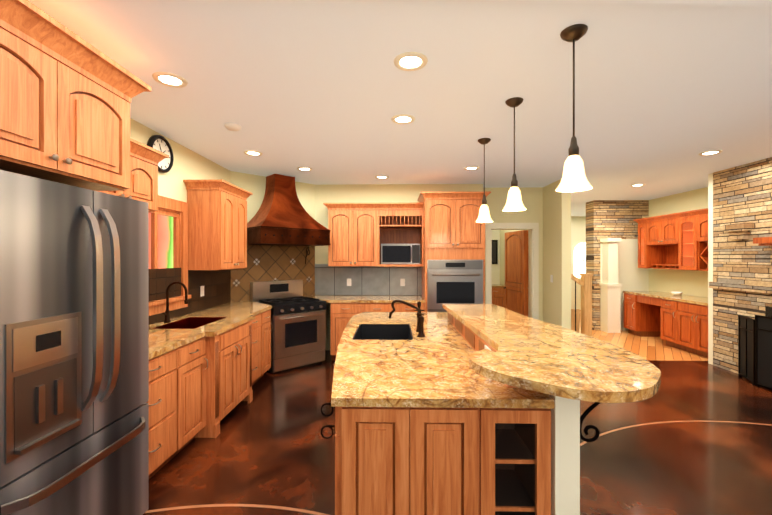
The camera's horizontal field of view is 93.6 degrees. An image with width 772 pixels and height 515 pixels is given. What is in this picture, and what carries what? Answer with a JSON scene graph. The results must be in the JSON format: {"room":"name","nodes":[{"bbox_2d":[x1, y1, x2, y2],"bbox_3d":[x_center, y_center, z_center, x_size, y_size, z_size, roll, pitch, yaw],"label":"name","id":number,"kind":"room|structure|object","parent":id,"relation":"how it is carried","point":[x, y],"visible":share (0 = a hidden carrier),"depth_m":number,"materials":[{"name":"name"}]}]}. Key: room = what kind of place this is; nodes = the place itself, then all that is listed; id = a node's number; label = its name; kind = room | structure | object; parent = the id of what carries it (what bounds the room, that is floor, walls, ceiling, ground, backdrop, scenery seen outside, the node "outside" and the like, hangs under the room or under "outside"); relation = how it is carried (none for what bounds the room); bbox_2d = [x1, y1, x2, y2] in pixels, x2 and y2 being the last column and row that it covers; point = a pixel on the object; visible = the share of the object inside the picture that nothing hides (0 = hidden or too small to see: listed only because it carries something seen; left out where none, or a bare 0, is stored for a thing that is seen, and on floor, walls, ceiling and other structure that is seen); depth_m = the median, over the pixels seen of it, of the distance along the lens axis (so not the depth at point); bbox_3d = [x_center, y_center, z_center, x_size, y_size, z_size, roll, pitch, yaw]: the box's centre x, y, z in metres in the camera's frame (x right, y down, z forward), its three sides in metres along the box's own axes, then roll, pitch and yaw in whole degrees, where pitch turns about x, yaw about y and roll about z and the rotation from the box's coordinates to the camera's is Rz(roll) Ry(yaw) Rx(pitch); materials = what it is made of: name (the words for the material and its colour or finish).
{"room":"kitchen","nodes":[
{"label":"kitchen","id":0,"kind":"room"},
{"bbox_2d":[130,118,229,320],"bbox_3d":[-2.293,0.168,1.650,0.065,2.766,8.851,0,0,1],"label":"wall","id":1,"kind":"structure","parent":0,"point":[188,164],"depth_m":3.90,"materials":[{"name":"beige paint"}]},
{"bbox_2d":[0,0,150,190],"bbox_3d":[-1.865,-0.732,1.705,0.782,0.662,1.126,0,0,1],"label":"upper cabinet","id":2,"kind":"object","parent":1,"relation":"attached to","point":[66,94],"visible":1,"depth_m":1.72,"materials":[{"name":"brown wood"}]},
{"bbox_2d":[98,138,168,211],"bbox_3d":[-2.025,-0.609,2.602,0.425,0.480,0.830,0,0,1],"label":"upper cabinet","id":3,"kind":"object","parent":1,"relation":"attached to","point":[145,160],"visible":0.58,"depth_m":2.77,"materials":[{"name":"brown wood"}]},
{"bbox_2d":[147,135,173,172],"bbox_3d":[-2.199,-1.010,3.543,0.043,0.358,0.358,0,0,1],"label":"wall clock","id":4,"kind":"object","parent":1,"relation":"attached to","point":[160,143],"visible":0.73,"depth_m":3.56,"materials":[{"name":"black plastic"}]},
{"bbox_2d":[148,195,190,315],"bbox_3d":[-2.229,-0.029,3.522,0.114,1.146,1.010,0,0,1],"label":"window","id":5,"kind":"structure","parent":1,"relation":"in","point":[177,210],"depth_m":3.84,"materials":[{"name":"brown wood"}]},
{"bbox_2d":[149,268,230,324],"bbox_3d":[-2.217,0.370,3.636,0.003,0.521,2.921,0,0,1],"label":"backsplash","id":6,"kind":"structure","parent":1,"relation":"attached to","point":[216,284],"depth_m":4.13,"materials":[{"name":"tile"}]},
{"bbox_2d":[200,286,203,296],"bbox_3d":[-2.196,0.402,4.336,0.009,0.124,0.076,0,0,1],"label":"electrical outlet","id":7,"kind":"object","parent":6,"relation":"attached to","point":[201,291],"visible":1,"depth_m":4.31,"materials":[{"name":"white plastic"}]},
{"bbox_2d":[183,179,252,269],"bbox_3d":[-1.987,-0.354,4.375,0.425,0.990,0.856,0,0,1],"label":"upper cabinet","id":8,"kind":"object","parent":1,"relation":"attached to","point":[217,224],"visible":1,"depth_m":4.02,"materials":[{"name":"brown wood"}]},
{"bbox_2d":[230,171,314,301],"bbox_3d":[-1.734,0.166,5.622,1.382,2.766,0.130,0,0,-44],"label":"wall","id":9,"kind":"structure","parent":0,"point":[255,185],"depth_m":5.37,"materials":[{"name":"beige paint"}]},
{"bbox_2d":[231,245,314,301],"bbox_3d":[-1.687,0.195,5.574,1.382,0.869,0.003,0,0,-44],"label":"backsplash","id":10,"kind":"structure","parent":9,"relation":"attached to","point":[272,263],"depth_m":5.54,"materials":[{"name":"tile"}]},
{"bbox_2d":[247,174,329,245],"bbox_3d":[-1.461,-0.700,5.331,1.099,1.030,0.656,0,0,-44],"label":"range hood","id":11,"kind":"object","parent":9,"relation":"attached to","point":[282,217],"visible":1,"depth_m":5.21,"materials":[{"name":"brown metal"}]},
{"bbox_2d":[28,0,771,215],"bbox_3d":[2.733,-1.270,4.068,10.208,0.109,13.901,0,0,1],"label":"ceiling","id":12,"kind":"structure","parent":0,"point":[326,91],"depth_m":2.58,"materials":[{"name":"white paint"}]},
{"bbox_2d":[152,72,187,87],"bbox_3d":[-1.472,-1.210,2.474,0.211,0.010,0.211,0,0,1],"label":"recessed light","id":13,"kind":"object","parent":12,"relation":"in","point":[170,79],"visible":0.98,"depth_m":2.46,"materials":[{"name":"beige"}]},
{"bbox_2d":[225,123,240,130],"bbox_3d":[-1.410,-1.198,3.341,0.141,0.033,0.139,0,0,1],"label":"smoke detector","id":14,"kind":"object","parent":12,"relation":"attached to","point":[232,127],"visible":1,"depth_m":3.30,"materials":[{"name":"white plastic"}]},
{"bbox_2d":[244,150,262,155],"bbox_3d":[-1.544,-1.210,4.213,0.211,0.010,0.211,0,0,1],"label":"recessed light","id":15,"kind":"object","parent":12,"relation":"in","point":[252,153],"visible":0.96,"depth_m":4.20,"materials":[{"name":"beige"}]},
{"bbox_2d":[297,167,311,170],"bbox_3d":[-1.115,-1.210,4.964,0.211,0.010,0.211,0,0,1],"label":"recessed light","id":16,"kind":"object","parent":12,"relation":"in","point":[304,168],"visible":1,"depth_m":4.95,"materials":[{"name":"beige"}]},
{"bbox_2d":[375,175,388,178],"bbox_3d":[-0.061,-1.211,5.463,0.211,0.010,0.211,0,0,1],"label":"recessed light","id":17,"kind":"object","parent":12,"relation":"in","point":[381,177],"visible":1,"depth_m":5.46,"materials":[{"name":"beige"}]},
{"bbox_2d":[391,114,414,123],"bbox_3d":[0.151,-1.210,3.178,0.211,0.010,0.211,0,0,1],"label":"recessed light","id":18,"kind":"object","parent":12,"relation":"in","point":[403,119],"visible":0.98,"depth_m":3.16,"materials":[{"name":"beige"}]},
{"bbox_2d":[394,52,427,70],"bbox_3d":[0.152,-1.209,2.244,0.211,0.010,0.211,0,0,1],"label":"recessed light","id":19,"kind":"object","parent":12,"relation":"in","point":[410,61],"visible":1,"depth_m":2.24,"materials":[{"name":"beige"}]},
{"bbox_2d":[464,166,479,169],"bbox_3d":[1.165,-1.210,4.916,0.211,0.010,0.211,0,0,1],"label":"recessed light","id":20,"kind":"object","parent":12,"relation":"in","point":[472,168],"visible":1,"depth_m":4.91,"materials":[{"name":"beige"}]},
{"bbox_2d":[476,138,492,222],"bbox_3d":[1.016,-0.792,3.746,0.178,0.846,0.178,0,0,1],"label":"pendant light","id":21,"kind":"object","parent":12,"relation":"hanging from","point":[484,216],"visible":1,"depth_m":3.72,"materials":[{"name":"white glass"}]},
{"bbox_2d":[502,97,526,210],"bbox_3d":[0.996,-0.791,2.812,0.178,0.846,0.178,0,0,1],"label":"pendant light","id":22,"kind":"object","parent":12,"relation":"hanging from","point":[514,201],"visible":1,"depth_m":2.78,"materials":[{"name":"white glass"}]},
{"bbox_2d":[556,24,592,191],"bbox_3d":[1.010,-0.791,1.950,0.178,0.846,0.178,0,0,1],"label":"pendant light","id":23,"kind":"object","parent":12,"relation":"hanging from","point":[574,178],"visible":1,"depth_m":1.93,"materials":[{"name":"white glass"}]},
{"bbox_2d":[630,184,644,186],"bbox_3d":[4.221,-1.211,6.078,0.211,0.010,0.211,0,0,1],"label":"recessed light","id":24,"kind":"object","parent":12,"relation":"in","point":[635,185],"visible":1,"depth_m":6.08,"materials":[{"name":"beige"}]},
{"bbox_2d":[699,150,721,155],"bbox_3d":[3.757,-1.210,4.198,0.211,0.010,0.211,0,0,1],"label":"recessed light","id":25,"kind":"object","parent":12,"relation":"in","point":[711,152],"visible":1,"depth_m":4.18,"materials":[{"name":"beige"}]},
{"bbox_2d":[315,184,542,349],"bbox_3d":[0.200,0.166,6.268,5.050,2.766,0.489,0,0,1],"label":"wall","id":26,"kind":"structure","parent":0,"point":[531,197],"depth_m":6.05,"materials":[{"name":"beige paint"}]},
{"bbox_2d":[327,203,382,265],"bbox_3d":[-0.499,-0.355,5.848,0.802,0.990,0.371,0,0,1],"label":"upper cabinet","id":27,"kind":"object","parent":26,"relation":"attached to","point":[360,233],"depth_m":5.67,"materials":[{"name":"brown wood"}]},
{"bbox_2d":[381,244,419,263],"bbox_3d":[0.233,-0.056,5.822,0.617,0.324,0.333,0,0,1],"label":"microwave","id":28,"kind":"object","parent":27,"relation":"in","point":[400,253],"visible":1,"depth_m":5.68,"materials":[{"name":"silver metal"}]},
{"bbox_2d":[315,264,421,294],"bbox_3d":[-0.299,0.369,6.032,1.781,0.521,0.003,0,0,1],"label":"backsplash","id":29,"kind":"structure","parent":26,"relation":"attached to","point":[368,280],"depth_m":6.03,"materials":[{"name":"gray ceramic tile"},{"name":"grout"}]},
{"bbox_2d":[400,279,404,285],"bbox_3d":[0.276,0.412,6.014,0.076,0.124,0.009,0,0,1],"label":"electrical outlet","id":30,"kind":"object","parent":29,"relation":"attached to","point":[402,282],"visible":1,"depth_m":6.01,"materials":[{"name":"white plastic"}]},
{"bbox_2d":[485,223,538,319],"bbox_3d":[2.190,0.473,6.378,0.912,2.153,0.182,0,0,1],"label":"trim","id":31,"kind":"structure","parent":26,"relation":"attached to","point":[533,269],"depth_m":6.30,"materials":[{"name":"beige"}]},
{"bbox_2d":[504,230,527,315],"bbox_3d":[2.429,0.525,6.836,0.251,2.029,0.721,0,0,1],"label":"hall door","id":32,"kind":"structure","parent":26,"relation":"in","point":[516,272],"depth_m":6.73,"materials":[{"name":"brown wood"}]},
{"bbox_2d":[143,350,771,514],"bbox_3d":[1.597,1.601,1.730,8.036,0.100,9.177,0,0,1],"label":"floor","id":33,"kind":"structure","parent":0,"point":[691,438],"depth_m":2.85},
{"bbox_2d":[0,170,148,514],"bbox_3d":[-1.797,0.605,1.721,0.918,1.892,0.880,0,0,1],"label":"refrigerator","id":34,"kind":"object","parent":33,"relation":"on","point":[74,349],"visible":1,"depth_m":1.64,"materials":[{"name":"grey metal"}]},
{"bbox_2d":[146,345,185,478],"bbox_3d":[-1.898,1.111,2.474,0.684,0.880,0.610,0,0,1],"label":"base cabinet","id":35,"kind":"object","parent":33,"relation":"on","point":[167,371],"depth_m":2.58,"materials":[{"name":"brown wood"}]},
{"bbox_2d":[186,338,201,444],"bbox_3d":[-1.889,1.111,2.918,0.684,0.880,0.412,0,0,1],"label":"base cabinet","id":36,"kind":"object","parent":33,"relation":"on","point":[200,388],"depth_m":2.93,"materials":[{"name":"brown wood"}]},
{"bbox_2d":[202,319,253,437],"bbox_3d":[-1.836,1.110,3.497,0.765,0.880,0.882,0,0,1],"label":"base cabinet","id":37,"kind":"object","parent":33,"relation":"on","point":[228,356],"depth_m":3.30,"materials":[{"name":"brown wood"}]},
{"bbox_2d":[254,311,265,383],"bbox_3d":[-1.861,1.110,4.216,0.684,0.880,0.556,0,0,1],"label":"base cabinet","id":38,"kind":"object","parent":33,"relation":"on","point":[260,319],"depth_m":4.38,"materials":[{"name":"brown wood"}]},
{"bbox_2d":[266,309,272,370],"bbox_3d":[-1.853,1.110,4.601,0.684,0.880,0.347,0,0,1],"label":"base cabinet","id":39,"kind":"object","parent":33,"relation":"on","point":[268,313],"depth_m":4.69,"materials":[{"name":"brown wood"}]},
{"bbox_2d":[149,301,271,359],"bbox_3d":[-1.827,0.650,3.717,0.773,0.040,3.095,0,0,1],"label":"countertop","id":40,"kind":"structure","parent":39,"relation":"on","point":[164,341],"depth_m":3.36,"materials":[{"name":"beige stone"}]},
{"bbox_2d":[162,281,187,322],"bbox_3d":[-2.043,0.431,3.507,0.229,0.398,0.102,0,0,1],"label":"faucet","id":41,"kind":"object","parent":40,"relation":"on","point":[167,316],"visible":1,"depth_m":3.52,"materials":[{"name":"brown metal"}]},
{"bbox_2d":[151,317,225,328],"bbox_3d":[-1.889,0.741,3.526,0.398,0.218,0.626,0,0,1],"label":"sink","id":42,"kind":"object","parent":40,"relation":"in","point":[191,322],"visible":0.23,"depth_m":3.83,"materials":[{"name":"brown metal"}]},
{"bbox_2d":[250,280,325,373],"bbox_3d":[-1.405,0.954,5.273,0.817,1.192,0.800,0,0,-44],"label":"range","id":43,"kind":"object","parent":33,"relation":"on","point":[298,330],"visible":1,"depth_m":5.08,"materials":[{"name":"silver metal"}]},
{"bbox_2d":[331,303,366,359],"bbox_3d":[-0.555,1.109,5.693,0.523,0.880,0.686,0,0,1],"label":"base cabinet","id":44,"kind":"object","parent":33,"relation":"on","point":[342,314],"depth_m":5.35,"materials":[{"name":"brown wood"}]},
{"bbox_2d":[367,303,424,311],"bbox_3d":[0.076,1.109,5.680,1.010,0.880,0.686,0,0,1],"label":"base cabinet","id":45,"kind":"object","parent":33,"relation":"on","point":[371,307],"depth_m":5.34,"materials":[{"name":"brown wood"}]},
{"bbox_2d":[304,295,424,302],"bbox_3d":[-0.405,0.649,5.685,1.974,0.040,0.695,0,0,1],"label":"countertop","id":46,"kind":"structure","parent":45,"relation":"on","point":[367,298],"depth_m":5.57,"materials":[{"name":"beige stone"}]},
{"bbox_2d":[335,407,550,514],"bbox_3d":[0.185,1.111,2.889,1.179,0.880,2.511,0,0,1],"label":"base cabinet","id":47,"kind":"object","parent":33,"relation":"on","point":[433,461],"visible":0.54,"depth_m":1.64,"materials":[{"name":"brown wood"}]},
{"bbox_2d":[321,363,334,438],"bbox_3d":[-0.307,0.821,2.198,0.076,0.253,0.840,0,0,-3],"label":"towel bar","id":48,"kind":"object","parent":47,"relation":"attached to","point":[329,426],"visible":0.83,"depth_m":1.78,"materials":[{"name":"black metal"}]},
{"bbox_2d":[331,312,554,408],"bbox_3d":[0.196,0.650,2.900,1.157,0.039,2.563,0,0,1],"label":"countertop","id":49,"kind":"structure","parent":47,"relation":"on","point":[431,369],"depth_m":1.95,"materials":[{"name":"beige stone"}]},
{"bbox_2d":[352,324,412,339],"bbox_3d":[-0.019,0.746,3.111,0.474,0.228,0.658,0,0,1],"label":"island sink","id":50,"kind":"object","parent":49,"relation":"in","point":[383,332],"visible":0.27,"depth_m":3.43,"materials":[{"name":"black"}]},
{"bbox_2d":[389,300,426,337],"bbox_3d":[0.176,0.490,3.076,0.304,0.282,0.444,0,0,1],"label":"island faucet","id":51,"kind":"object","parent":49,"relation":"on","point":[420,322],"visible":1,"depth_m":2.98,"materials":[{"name":"brown metal"}]},
{"bbox_2d":[447,312,517,387],"bbox_3d":[0.690,0.585,2.738,0.163,0.170,1.966,0,0,1],"label":"wall","id":52,"kind":"structure","parent":49,"relation":"on","point":[474,341],"depth_m":2.61,"materials":[{"name":"brown wood"}]},
{"bbox_2d":[442,304,660,402],"bbox_3d":[0.811,0.481,2.428,0.820,0.038,2.362,0,0,1],"label":"bar","id":53,"kind":"object","parent":52,"relation":"on","point":[533,354],"visible":1,"depth_m":1.63,"materials":[{"name":"beige stone"}]},
{"bbox_2d":[417,191,490,311],"bbox_3d":[1.023,0.296,5.618,1.019,2.508,0.768,0,0,1],"label":"tall cabinet","id":54,"kind":"object","parent":33,"relation":"on","point":[453,269],"visible":0.73,"depth_m":5.32,"materials":[{"name":"brown wood"}]},
{"bbox_2d":[550,395,599,514],"bbox_3d":[0.899,1.026,1.664,0.291,1.049,0.109,0,0,1],"label":"island post","id":55,"kind":"object","parent":33,"relation":"on","point":[566,426],"visible":0.54,"depth_m":1.61,"materials":[{"name":"beige paint"}]},
{"bbox_2d":[738,315,771,389],"bbox_3d":[4.530,1.120,3.797,0.199,0.860,1.933,0,0,1],"label":"fire screen","id":56,"kind":"object","parent":33,"relation":"on","point":[755,352],"visible":1,"depth_m":4.35,"materials":[{"name":"grey metal"}]},
{"bbox_2d":[492,230,499,283],"bbox_3d":[2.074,0.165,8.944,1.699,2.766,0.163,0,0,1],"label":"wall","id":57,"kind":"structure","parent":0,"point":[495,267],"depth_m":8.84,"materials":[{"name":"beige paint"}]},
{"bbox_2d":[492,240,497,263],"bbox_3d":[2.476,-0.132,8.836,0.478,0.586,0.027,0,0,1],"label":"framed picture","id":58,"kind":"object","parent":57,"relation":"attached to","point":[494,251],"visible":0.4,"depth_m":8.83,"materials":[{"name":"grey"}]},
{"bbox_2d":[500,179,570,329],"bbox_3d":[2.817,0.166,7.217,0.141,2.766,3.258,0,0,1],"label":"wall","id":59,"kind":"structure","parent":0,"point":[557,252],"depth_m":5.81,"materials":[{"name":"beige paint"}]},
{"bbox_2d":[571,216,585,309],"bbox_3d":[5.473,0.164,10.826,5.017,2.766,0.163,0,0,1],"label":"wall","id":60,"kind":"structure","parent":0,"point":[578,228],"depth_m":10.73,"materials":[{"name":"beige paint"}]},
{"bbox_2d":[571,240,585,279],"bbox_3d":[5.840,0.077,10.723,0.695,1.180,0.026,0,0,1],"label":"window","id":61,"kind":"structure","parent":60,"relation":"in","point":[578,258],"depth_m":10.72,"materials":[{"name":"beige glass"}]},
{"bbox_2d":[586,200,648,329],"bbox_3d":[6.176,0.166,7.851,3.486,2.766,0.326,0,0,1],"label":"stone wall","id":62,"kind":"structure","parent":0,"point":[610,218],"depth_m":7.71,"materials":[{"name":"beige stone"}]},
{"bbox_2d":[499,0,771,5],"bbox_3d":[1.588,-1.191,1.295,7.711,0.049,1.140,0,0,1],"label":"ceiling","id":63,"kind":"structure","parent":0,"point":[740,2],"depth_m":1.65,"materials":[{"name":"white paint"}]},
{"bbox_2d":[580,310,707,360],"bbox_3d":[4.559,1.599,8.212,6.733,0.100,5.539,0,0,1],"label":"floor","id":64,"kind":"structure","parent":0,"point":[653,348],"depth_m":6.31,"materials":[{"name":"brown wood"}]},
{"bbox_2d":[492,284,504,307],"bbox_3d":[2.275,1.098,8.581,0.977,0.900,0.548,0,0,1],"label":"base cabinet","id":65,"kind":"object","parent":64,"relation":"on","point":[498,294],"visible":0.15,"depth_m":8.34,"materials":[{"name":"brown wood"}]},
{"bbox_2d":[571,309,579,332],"bbox_3d":[3.191,1.239,7.084,0.603,0.620,1.119,0,0,1],"label":"stairs","id":66,"kind":"structure","parent":64,"relation":"on","point":[577,320],"depth_m":6.52,"materials":[{"name":"beige wood"}]},
{"bbox_2d":[571,273,592,336],"bbox_3d":[3.262,0.777,6.458,0.771,1.543,0.163,0,0,1],"label":"newel post","id":67,"kind":"object","parent":64,"relation":"on","point":[585,282],"visible":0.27,"depth_m":6.39,"materials":[{"name":"brown wood"}]},
{"bbox_2d":[600,238,621,332],"bbox_3d":[4.698,0.573,7.577,0.304,1.952,0.279,0,0,1],"label":"column","id":68,"kind":"structure","parent":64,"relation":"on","point":[610,285],"depth_m":7.49,"materials":[{"name":"beige"}]},
{"bbox_2d":[624,293,707,357],"bbox_3d":[5.195,1.139,6.384,0.708,0.820,2.172,0,0,1],"label":"base cabinet","id":69,"kind":"object","parent":64,"relation":"on","point":[680,325],"visible":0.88,"depth_m":6.23,"materials":[{"name":"brown wood"}]},
{"bbox_2d":[623,291,707,305],"bbox_3d":[5.209,0.709,6.389,0.681,0.040,2.183,0,0,1],"label":"countertop","id":70,"kind":"structure","parent":69,"relation":"on","point":[699,300],"depth_m":6.41,"materials":[{"name":"beige stone"}]},
{"bbox_2d":[671,291,682,294],"bbox_3d":[5.308,0.659,6.621,0.174,0.060,0.174,0,0,1],"label":"bowl","id":71,"kind":"object","parent":70,"relation":"on","point":[676,293],"visible":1,"depth_m":6.56,"materials":[{"name":"white ceramic"}]},
{"bbox_2d":[649,187,707,296],"bbox_3d":[5.549,0.168,2.379,0.163,2.766,10.643,0,0,1],"label":"wall","id":72,"kind":"structure","parent":0,"point":[691,282],"depth_m":6.84,"materials":[{"name":"beige paint"}]},
{"bbox_2d":[633,208,707,270],"bbox_3d":[5.335,-0.284,6.381,0.428,1.001,2.311,0,0,1],"label":"hutch","id":73,"kind":"object","parent":72,"relation":"attached to","point":[678,241],"visible":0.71,"depth_m":6.53,"materials":[{"name":"brown wood"}]},
{"bbox_2d":[709,157,771,373],"bbox_3d":[4.973,0.168,1.131,0.934,2.766,8.123,0,0,1],"label":"stone wall","id":74,"kind":"structure","parent":0,"point":[741,284],"depth_m":4.81,"materials":[{"name":"beige stone"}]},
{"bbox_2d":[708,173,712,364],"bbox_3d":[5.121,0.167,5.242,0.814,2.766,0.103,0,0,1],"label":"trim","id":75,"kind":"structure","parent":74,"relation":"attached to","point":[710,268],"depth_m":5.26,"materials":[{"name":"beige"}]},
{"bbox_2d":[753,237,771,245],"bbox_3d":[4.489,-0.096,0.902,0.214,0.282,6.994,0,0,1],"label":"mantel shelf","id":76,"kind":"object","parent":74,"relation":"attached to","point":[763,241],"visible":1,"depth_m":4.29,"materials":[{"name":"brown wood"}]},
{"bbox_2d":[765,306,771,316],"bbox_3d":[4.659,0.949,3.810,0.004,0.703,1.303,0,0,1],"label":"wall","id":77,"kind":"structure","parent":74,"relation":"attached to","point":[768,311],"depth_m":4.42,"materials":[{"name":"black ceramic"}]},
{"label":"outside","id":78,"kind":"structure","parent":0,"visible":0},
{"bbox_2d":[148,213,172,268],"bbox_3d":[-3.884,-0.061,5.784,0.054,4.222,10.317,0,0,1],"label":"view","id":79,"kind":"structure","parent":78,"point":[165,241],"depth_m":6.29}
]}

